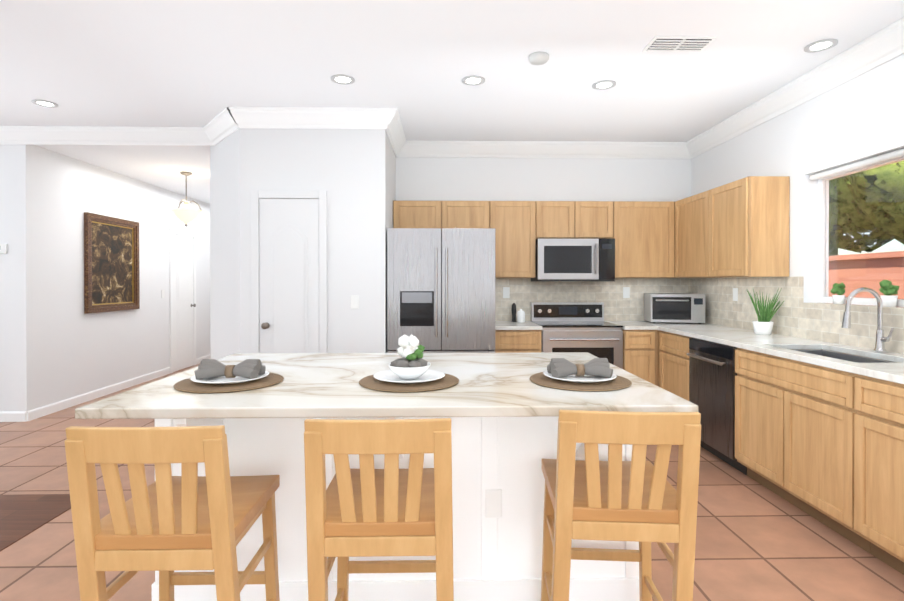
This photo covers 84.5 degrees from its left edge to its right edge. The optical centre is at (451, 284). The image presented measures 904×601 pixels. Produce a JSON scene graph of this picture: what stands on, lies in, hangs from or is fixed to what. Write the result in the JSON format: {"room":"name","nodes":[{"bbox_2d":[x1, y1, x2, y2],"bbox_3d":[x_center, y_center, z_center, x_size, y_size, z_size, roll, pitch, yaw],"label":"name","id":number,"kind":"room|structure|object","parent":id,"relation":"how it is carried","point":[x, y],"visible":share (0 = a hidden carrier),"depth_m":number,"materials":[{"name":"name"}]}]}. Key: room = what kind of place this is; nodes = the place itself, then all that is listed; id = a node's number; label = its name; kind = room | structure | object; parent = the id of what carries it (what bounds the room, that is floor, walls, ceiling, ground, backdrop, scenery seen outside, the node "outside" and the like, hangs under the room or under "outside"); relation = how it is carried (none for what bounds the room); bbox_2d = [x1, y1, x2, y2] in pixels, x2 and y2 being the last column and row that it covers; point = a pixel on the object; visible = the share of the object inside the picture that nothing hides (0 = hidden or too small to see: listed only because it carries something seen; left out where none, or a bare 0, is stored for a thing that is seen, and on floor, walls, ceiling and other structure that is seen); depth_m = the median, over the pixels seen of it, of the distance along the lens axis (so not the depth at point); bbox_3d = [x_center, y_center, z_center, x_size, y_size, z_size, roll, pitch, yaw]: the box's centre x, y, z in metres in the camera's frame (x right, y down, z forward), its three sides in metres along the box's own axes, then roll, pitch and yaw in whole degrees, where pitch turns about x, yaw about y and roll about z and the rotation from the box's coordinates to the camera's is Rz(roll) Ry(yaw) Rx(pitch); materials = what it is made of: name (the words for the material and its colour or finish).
{"room":"kitchen","nodes":[
{"label":"kitchen","id":0,"kind":"room"},
{"bbox_2d":[0,145,38,411],"bbox_3d":[-6.107,-0.086,4.768,4.100,2.780,0.150,0,0,-1],"label":"wall","id":1,"kind":"structure","parent":0,"point":[19,292],"depth_m":4.74,"materials":[{"name":"white paint"}]},
{"bbox_2d":[0,244,7,253],"bbox_3d":[-4.290,-0.341,4.716,0.130,0.090,0.021,0,0,-1],"label":"thermostat","id":2,"kind":"object","parent":1,"relation":"attached to","point":[3,248],"visible":1,"depth_m":4.71,"materials":[{"name":"white plastic"}]},
{"bbox_2d":[0,411,29,421],"bbox_3d":[-6.099,1.256,4.694,4.113,0.095,0.013,0,0,-1],"label":"baseboard","id":3,"kind":"structure","parent":1,"relation":"attached to","point":[21,416],"depth_m":4.73,"materials":[{"name":"white wood"}]},
{"bbox_2d":[38,146,210,406],"bbox_3d":[-4.179,-0.039,7.059,0.150,2.660,4.350,0,0,-1],"label":"wall","id":4,"kind":"structure","parent":0,"point":[80,352],"depth_m":5.75,"materials":[{"name":"white paint"}]},
{"bbox_2d":[30,367,169,420],"bbox_3d":[-4.075,1.250,5.987,0.013,0.095,2.476,0,0,-1],"label":"baseboard","id":5,"kind":"structure","parent":4,"relation":"attached to","point":[39,412],"depth_m":5.62,"materials":[{"name":"white wood"}]},
{"bbox_2d":[84,212,139,313],"bbox_3d":[-4.056,-0.243,5.965,0.045,1.120,0.940,0,0,-1],"label":"picture frame","id":6,"kind":"object","parent":4,"relation":"attached to","point":[111,267],"visible":1,"depth_m":5.92,"materials":[{"name":"wood"}]},
{"bbox_2d":[169,229,195,372],"bbox_3d":[-4.073,0.236,7.597,0.078,2.105,0.750,0,0,-1],"label":"hall door","id":7,"kind":"structure","parent":4,"relation":"in","point":[182,274],"depth_m":7.55,"materials":[{"name":"white wood"}]},
{"bbox_2d":[196,354,210,364],"bbox_3d":[-4.126,1.237,8.449,0.013,0.095,0.940,0,0,-1],"label":"baseboard","id":8,"kind":"structure","parent":4,"relation":"attached to","point":[198,360],"depth_m":8.17,"materials":[{"name":"white"}]},
{"bbox_2d":[210,119,395,359],"bbox_3d":[-1.469,-0.086,4.789,1.775,2.780,1.100,0,0,-1],"label":"wall","id":9,"kind":"structure","parent":0,"point":[352,172],"depth_m":4.25,"materials":[{"name":"white paint"}]},
{"bbox_2d":[0,107,399,145],"bbox_3d":[-4.304,-1.401,4.390,7.690,0.144,0.665,0,0,-1],"label":"crown molding","id":10,"kind":"structure","parent":9,"relation":"attached to","point":[222,125],"depth_m":4.52,"materials":[{"name":"white paint"}]},
{"bbox_2d":[251,190,326,352],"bbox_3d":[-1.384,0.254,4.199,0.640,2.105,0.080,0,0,-1],"label":"pantry door","id":11,"kind":"structure","parent":9,"relation":"in","point":[288,275],"depth_m":4.22,"materials":[{"name":"white paint"}]},
{"bbox_2d":[351,295,358,308],"bbox_3d":[-0.830,0.149,4.247,0.070,0.115,0.006,0,0,-1],"label":"switch plate","id":12,"kind":"object","parent":9,"relation":"attached to","point":[354,298],"depth_m":4.24,"materials":[{"name":"white plastic"}]},
{"bbox_2d":[387,119,407,156],"bbox_3d":[-0.522,-1.403,4.676,0.115,0.144,0.810,0,0,-1],"label":"crown molding","id":13,"kind":"structure","parent":9,"relation":"attached to","point":[399,144],"depth_m":4.91,"materials":[{"name":"white"}]},
{"bbox_2d":[0,364,903,600],"bbox_3d":[-2.695,1.343,3.021,10.850,0.060,12.500,0,0,-1],"label":"floor","id":14,"kind":"structure","parent":0,"point":[756,541],"depth_m":2.50,"materials":[{"name":"tile"}]},
{"bbox_2d":[0,494,70,550],"bbox_3d":[-5.116,1.328,-0.115,5.880,0.004,6.330,0,0,-1],"label":"rug","id":15,"kind":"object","parent":14,"relation":"on","point":[22,516],"depth_m":2.86,"materials":[{"name":"brown fabric"}]},
{"bbox_2d":[65,425,279,600],"bbox_3d":[-0.840,0.854,1.586,0.448,0.937,0.498,0,0,-1],"label":"stool","id":16,"kind":"object","parent":14,"relation":"on","point":[166,524],"visible":1,"depth_m":1.39,"materials":[{"name":"brown wood"}]},
{"bbox_2d":[304,418,453,600],"bbox_3d":[-0.216,0.854,1.659,0.448,0.937,0.498,0,0,-1],"label":"stool","id":17,"kind":"object","parent":14,"relation":"on","point":[367,509],"visible":1,"depth_m":1.47,"materials":[{"name":"brown wood"}]},
{"bbox_2d":[152,416,639,600],"bbox_3d":[-0.215,0.874,2.306,2.024,0.885,1.130,0,0,-1],"label":"kitchen island","id":18,"kind":"object","parent":14,"relation":"on","point":[498,484],"visible":0.17,"depth_m":2.05,"materials":[{"name":"white paint"}]},
{"bbox_2d":[75,352,697,418],"bbox_3d":[-0.214,0.414,2.252,2.040,0.035,1.250,0,0,-1],"label":"island countertop","id":19,"kind":"structure","parent":18,"relation":"on","point":[318,385],"depth_m":1.79,"materials":[{"name":"stone"}]},
{"bbox_2d":[174,359,283,392],"bbox_3d":[-0.899,0.350,2.022,0.408,0.095,0.408,0,0,-1],"label":"place setting","id":20,"kind":"object","parent":19,"relation":"on","point":[213,376],"visible":1,"depth_m":1.98,"materials":[{"name":"woven rattan"},{"name":"white ceramic"},{"name":"gray cloth"}]},
{"bbox_2d":[359,334,458,391],"bbox_3d":[-0.174,0.299,2.037,0.408,0.196,0.408,0,0,-1],"label":"place setting","id":21,"kind":"object","parent":19,"relation":"on","point":[410,371],"visible":1,"depth_m":1.99,"materials":[{"name":"wicker"}]},
{"bbox_2d":[529,358,631,391],"bbox_3d":[0.525,0.350,2.052,0.408,0.095,0.408,0,0,-1],"label":"place setting","id":22,"kind":"object","parent":19,"relation":"on","point":[595,374],"visible":0.98,"depth_m":2.00,"materials":[{"name":"fabric"}]},
{"bbox_2d":[387,228,494,352],"bbox_3d":[-0.099,0.409,4.704,0.930,1.790,0.971,0,0,-1],"label":"refrigerator","id":23,"kind":"object","parent":14,"relation":"on","point":[440,291],"visible":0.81,"depth_m":4.27,"materials":[{"name":"silver metal"}]},
{"bbox_2d":[495,330,541,352],"bbox_3d":[0.606,0.861,4.911,0.440,0.884,0.627,0,0,-1],"label":"base cabinet","id":24,"kind":"object","parent":14,"relation":"on","point":[506,341],"depth_m":4.60,"materials":[{"name":"brown wood"}]},
{"bbox_2d":[495,321,541,329],"bbox_3d":[0.604,0.400,4.906,0.451,0.035,0.634,0,0,-1],"label":"countertop","id":25,"kind":"structure","parent":24,"relation":"on","point":[499,325],"depth_m":4.59,"materials":[{"name":"stone"}]},
{"bbox_2d":[511,303,515,321],"bbox_3d":[0.637,0.283,5.114,0.052,0.195,0.051,0,0,-1],"label":"bottle","id":26,"kind":"object","parent":25,"relation":"on","point":[513,305],"depth_m":5.09,"materials":[{"name":"ceramic"}]},
{"bbox_2d":[515,308,524,322],"bbox_3d":[0.699,0.313,5.036,0.080,0.137,0.079,0,0,-1],"label":"bottle","id":27,"kind":"object","parent":25,"relation":"on","point":[520,316],"depth_m":5.00,"materials":[{"name":"white ceramic"}]},
{"bbox_2d":[531,302,622,368],"bbox_3d":[1.212,0.745,4.899,0.756,1.115,0.675,0,0,-1],"label":"range","id":28,"kind":"object","parent":14,"relation":"on","point":[576,327],"visible":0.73,"depth_m":4.63,"materials":[{"name":"silver metal"}]},
{"bbox_2d":[541,410,700,600],"bbox_3d":[0.555,0.853,1.745,0.448,0.937,0.498,0,0,4],"label":"stool","id":29,"kind":"object","parent":14,"relation":"on","point":[641,500],"visible":1,"depth_m":1.55,"materials":[{"name":"brown wood"}]},
{"bbox_2d":[622,329,657,385],"bbox_3d":[1.759,0.861,4.934,0.326,0.884,0.627,0,0,-1],"label":"base cabinet","id":30,"kind":"object","parent":14,"relation":"on","point":[640,353],"depth_m":4.63,"materials":[{"name":"brown wood"}]},
{"bbox_2d":[606,321,654,329],"bbox_3d":[1.735,0.400,4.928,0.285,0.035,0.638,0,0,-1],"label":"countertop","id":31,"kind":"structure","parent":30,"relation":"on","point":[627,325],"depth_m":4.68,"materials":[{"name":"stone"}]},
{"bbox_2d":[658,330,769,449],"bbox_3d":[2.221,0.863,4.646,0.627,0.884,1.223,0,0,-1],"label":"base cabinet","id":32,"kind":"object","parent":14,"relation":"on","point":[752,368],"depth_m":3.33,"materials":[{"name":"brown wood"}]},
{"bbox_2d":[686,338,746,474],"bbox_3d":[2.207,0.868,3.724,0.679,0.883,0.612,0,0,-1],"label":"dishwasher","id":33,"kind":"object","parent":14,"relation":"on","point":[712,374],"visible":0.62,"depth_m":3.64,"materials":[{"name":"black metal"}]},
{"bbox_2d":[838,370,903,574],"bbox_3d":[2.273,0.876,2.160,0.627,0.884,0.656,0,0,-1],"label":"base cabinet","id":34,"kind":"object","parent":14,"relation":"on","point":[870,410],"depth_m":2.33,"materials":[{"name":"brown wood"}]},
{"bbox_2d":[647,321,903,383],"bbox_3d":[2.263,0.510,2.113,0.652,0.225,6.289,0,0,-1],"label":"countertop","id":35,"kind":"structure","parent":34,"relation":"on","point":[782,346],"depth_m":3.17,"materials":[{"name":"stone"}]},
{"bbox_2d":[644,293,704,323],"bbox_3d":[2.236,0.236,5.011,0.500,0.290,0.393,0,0,11],"label":"toaster oven","id":36,"kind":"object","parent":35,"relation":"on","point":[677,307],"visible":1,"depth_m":4.86,"materials":[{"name":"silver metal"}]},
{"bbox_2d":[747,288,783,334],"bbox_3d":[2.461,0.205,3.889,0.254,0.365,0.244,0,0,-1],"label":"potted plant","id":37,"kind":"object","parent":35,"relation":"on","point":[763,325],"visible":1,"depth_m":3.85,"materials":[{"name":"green plant"}]},
{"bbox_2d":[842,287,893,352],"bbox_3d":[2.402,0.204,2.877,0.253,0.378,0.105,0,0,-1],"label":"faucet","id":38,"kind":"object","parent":35,"relation":"on","point":[880,340],"visible":1,"depth_m":2.89,"materials":[{"name":"silver metal"}]},
{"bbox_2d":[0,0,903,203],"bbox_3d":[-2.695,-1.457,3.006,10.850,0.220,12.500,0,0,-1],"label":"ceiling","id":39,"kind":"structure","parent":0,"point":[168,63],"depth_m":3.30,"materials":[{"name":"white paint"}]},
{"bbox_2d":[31,99,57,107],"bbox_3d":[-3.301,-1.467,4.033,0.170,0.009,0.170,0,0,-1],"label":"recessed light","id":40,"kind":"object","parent":39,"relation":"in","point":[44,103],"visible":0.98,"depth_m":4.03,"materials":[{"name":"grey"}]},
{"bbox_2d":[170,171,201,226],"bbox_3d":[-3.233,-1.033,6.048,0.350,0.659,0.350,0,0,-1],"label":"pendant lamp","id":41,"kind":"object","parent":39,"relation":"hanging from","point":[185,216],"visible":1,"depth_m":5.98,"materials":[{"name":"white glass"}]},
{"bbox_2d":[331,74,354,84],"bbox_3d":[-0.781,-1.464,3.555,0.170,0.009,0.170,0,0,-1],"label":"recessed light","id":42,"kind":"object","parent":39,"relation":"in","point":[342,79],"visible":1,"depth_m":3.56,"materials":[{"name":"grey"}]},
{"bbox_2d":[462,75,484,85],"bbox_3d":[0.154,-1.465,3.575,0.170,0.009,0.170,0,0,-1],"label":"recessed light","id":43,"kind":"object","parent":39,"relation":"in","point":[473,80],"visible":1,"depth_m":3.57,"materials":[{"name":"grey"}]},
{"bbox_2d":[529,52,548,64],"bbox_3d":[0.557,-1.448,3.193,0.130,0.037,0.130,0,0,-1],"label":"smoke detector","id":44,"kind":"object","parent":39,"relation":"attached to","point":[538,58],"visible":1,"depth_m":3.16,"materials":[{"name":"grey plastic"}]},
{"bbox_2d":[592,80,615,89],"bbox_3d":[1.117,-1.465,3.655,0.170,0.009,0.170,0,0,-1],"label":"recessed light","id":45,"kind":"object","parent":39,"relation":"in","point":[603,84],"visible":1,"depth_m":3.65,"materials":[{"name":"grey"}]},
{"bbox_2d":[642,36,716,52],"bbox_3d":[1.380,-1.459,3.030,0.370,0.014,0.190,0,0,-1],"label":"ceiling vent","id":46,"kind":"object","parent":39,"relation":"in","point":[696,44],"visible":1,"depth_m":3.01,"materials":[{"name":"white metal"}]},
{"bbox_2d":[804,39,837,52],"bbox_3d":[2.260,-1.462,3.048,0.170,0.009,0.170,0,0,-1],"label":"recessed light","id":47,"kind":"object","parent":39,"relation":"in","point":[821,45],"visible":1,"depth_m":3.04,"materials":[{"name":"grey"}]},
{"bbox_2d":[396,157,690,201],"bbox_3d":[0.971,-0.089,5.314,3.125,2.780,0.150,0,0,-1],"label":"wall","id":48,"kind":"structure","parent":0,"point":[520,179],"depth_m":5.23,"materials":[{"name":"white paint"}]},
{"bbox_2d":[393,201,492,229],"bbox_3d":[-0.106,-0.673,5.042,0.950,0.310,0.333,0,0,-1],"label":"upper cabinet","id":49,"kind":"object","parent":48,"relation":"attached to","point":[406,214],"depth_m":4.88,"materials":[{"name":"brown wood"}]},
{"bbox_2d":[493,201,536,277],"bbox_3d":[0.596,-0.448,5.058,0.455,0.760,0.333,0,0,-1],"label":"upper cabinet","id":50,"kind":"object","parent":48,"relation":"attached to","point":[514,222],"depth_m":4.90,"materials":[{"name":"brown wood"}]},
{"bbox_2d":[408,140,683,158],"bbox_3d":[0.903,-1.406,5.174,2.985,0.144,0.115,0,0,-1],"label":"crown molding","id":51,"kind":"structure","parent":48,"relation":"attached to","point":[416,148],"depth_m":5.16,"materials":[{"name":"white paint"}]},
{"bbox_2d":[537,201,612,238],"bbox_3d":[1.208,-0.643,5.069,0.769,0.370,0.333,0,0,-1],"label":"upper cabinet","id":52,"kind":"object","parent":48,"relation":"attached to","point":[555,219],"depth_m":4.91,"materials":[{"name":"brown wood"}]},
{"bbox_2d":[531,239,614,280],"bbox_3d":[1.210,-0.241,5.013,0.756,0.417,0.438,0,0,-1],"label":"microwave","id":53,"kind":"object","parent":52,"relation":"attached to","point":[575,259],"visible":0.98,"depth_m":4.84,"materials":[{"name":"silver metal"}]},
{"bbox_2d":[623,287,629,297],"bbox_3d":[1.840,0.084,5.247,0.070,0.115,0.006,0,0,-1],"label":"switch plate","id":54,"kind":"object","parent":48,"relation":"attached to","point":[626,290],"depth_m":5.24,"materials":[{"name":"white plastic"}]},
{"bbox_2d":[613,201,672,277],"bbox_3d":[1.906,-0.448,5.056,0.625,0.760,0.391,0,0,-1],"label":"upper cabinet","id":55,"kind":"object","parent":48,"relation":"attached to","point":[640,228],"depth_m":4.93,"materials":[{"name":"brown wood"}]},
{"bbox_2d":[691,54,903,302],"bbox_3d":[2.695,-0.067,1.149,0.150,2.780,8.550,0,0,-1],"label":"wall","id":56,"kind":"structure","parent":0,"point":[858,118],"depth_m":3.63,"materials":[{"name":"white paint"}]},
{"bbox_2d":[669,189,712,277],"bbox_3d":[2.349,-0.445,4.592,0.387,0.760,0.705,0,0,-1],"label":"upper cabinet","id":57,"kind":"object","parent":56,"relation":"attached to","point":[691,218],"depth_m":4.59,"materials":[{"name":"brown wood"}]},
{"bbox_2d":[495,276,903,353],"bbox_3d":[1.586,0.198,1.052,2.270,0.490,8.400,0,0,-1],"label":"backsplash","id":58,"kind":"structure","parent":56,"relation":"attached to","point":[794,315],"depth_m":4.48,"materials":[{"name":"beige tile"}]},
{"bbox_2d":[503,287,509,297],"bbox_3d":[0.570,0.084,5.220,0.070,0.115,0.006,0,0,-1],"label":"switch plate","id":59,"kind":"object","parent":58,"relation":"attached to","point":[506,294],"depth_m":5.22,"materials":[{"name":"white plastic"}]},
{"bbox_2d":[733,288,737,300],"bbox_3d":[2.540,0.088,4.458,0.006,0.115,0.070,0,0,-1],"label":"switch plate","id":60,"kind":"object","parent":56,"relation":"attached to","point":[735,290],"depth_m":4.45,"materials":[{"name":"white plastic"}]},
{"bbox_2d":[713,176,789,277],"bbox_3d":[2.387,-0.443,4.060,0.333,0.760,0.588,0,0,-1],"label":"upper cabinet","id":61,"kind":"object","parent":56,"relation":"attached to","point":[739,228],"depth_m":3.77,"materials":[{"name":"brown wood"}]},
{"bbox_2d":[684,17,903,158],"bbox_3d":[2.564,-1.384,1.064,0.115,0.144,8.400,0,0,-1],"label":"crown molding","id":62,"kind":"structure","parent":56,"relation":"attached to","point":[880,47],"depth_m":3.47,"materials":[{"name":"white paint"}]},
{"bbox_2d":[809,148,903,306],"bbox_3d":[2.678,-0.329,2.502,0.126,0.930,2.258,0,0,-1],"label":"window","id":63,"kind":"structure","parent":56,"relation":"in","point":[823,234],"depth_m":3.43,"materials":[{"name":"white plastic"}]},
{"bbox_2d":[830,280,899,306],"bbox_3d":[2.627,0.050,3.180,0.104,0.166,0.464,0,0,-1],"label":"potted plant","id":64,"kind":"object","parent":63,"relation":"on","point":[888,290],"visible":1,"depth_m":2.99,"materials":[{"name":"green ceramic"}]},
{"label":"outside","id":65,"kind":"structure","parent":0,"visible":0},
{"bbox_3d":[16.234,1.469,6.663,27.150,0.050,37.000,0,0,-1],"label":"ground","id":66,"kind":"structure","parent":65,"visible":0},
{"bbox_2d":[828,251,903,305],"bbox_3d":[4.901,0.540,6.424,0.240,1.810,37.000,0,0,-1],"label":"fence","id":67,"kind":"object","parent":66,"relation":"on","point":[877,265],"depth_m":5.77,"materials":[{"name":"brown paint"}]},
{"bbox_2d":[829,160,903,255],"bbox_3d":[7.900,-2.491,4.882,7.070,7.889,15.123,0,0,-1],"label":"trees","id":68,"kind":"object","parent":66,"relation":"on","point":[881,206],"depth_m":6.95,"materials":[{"name":"green plant"}]}
]}

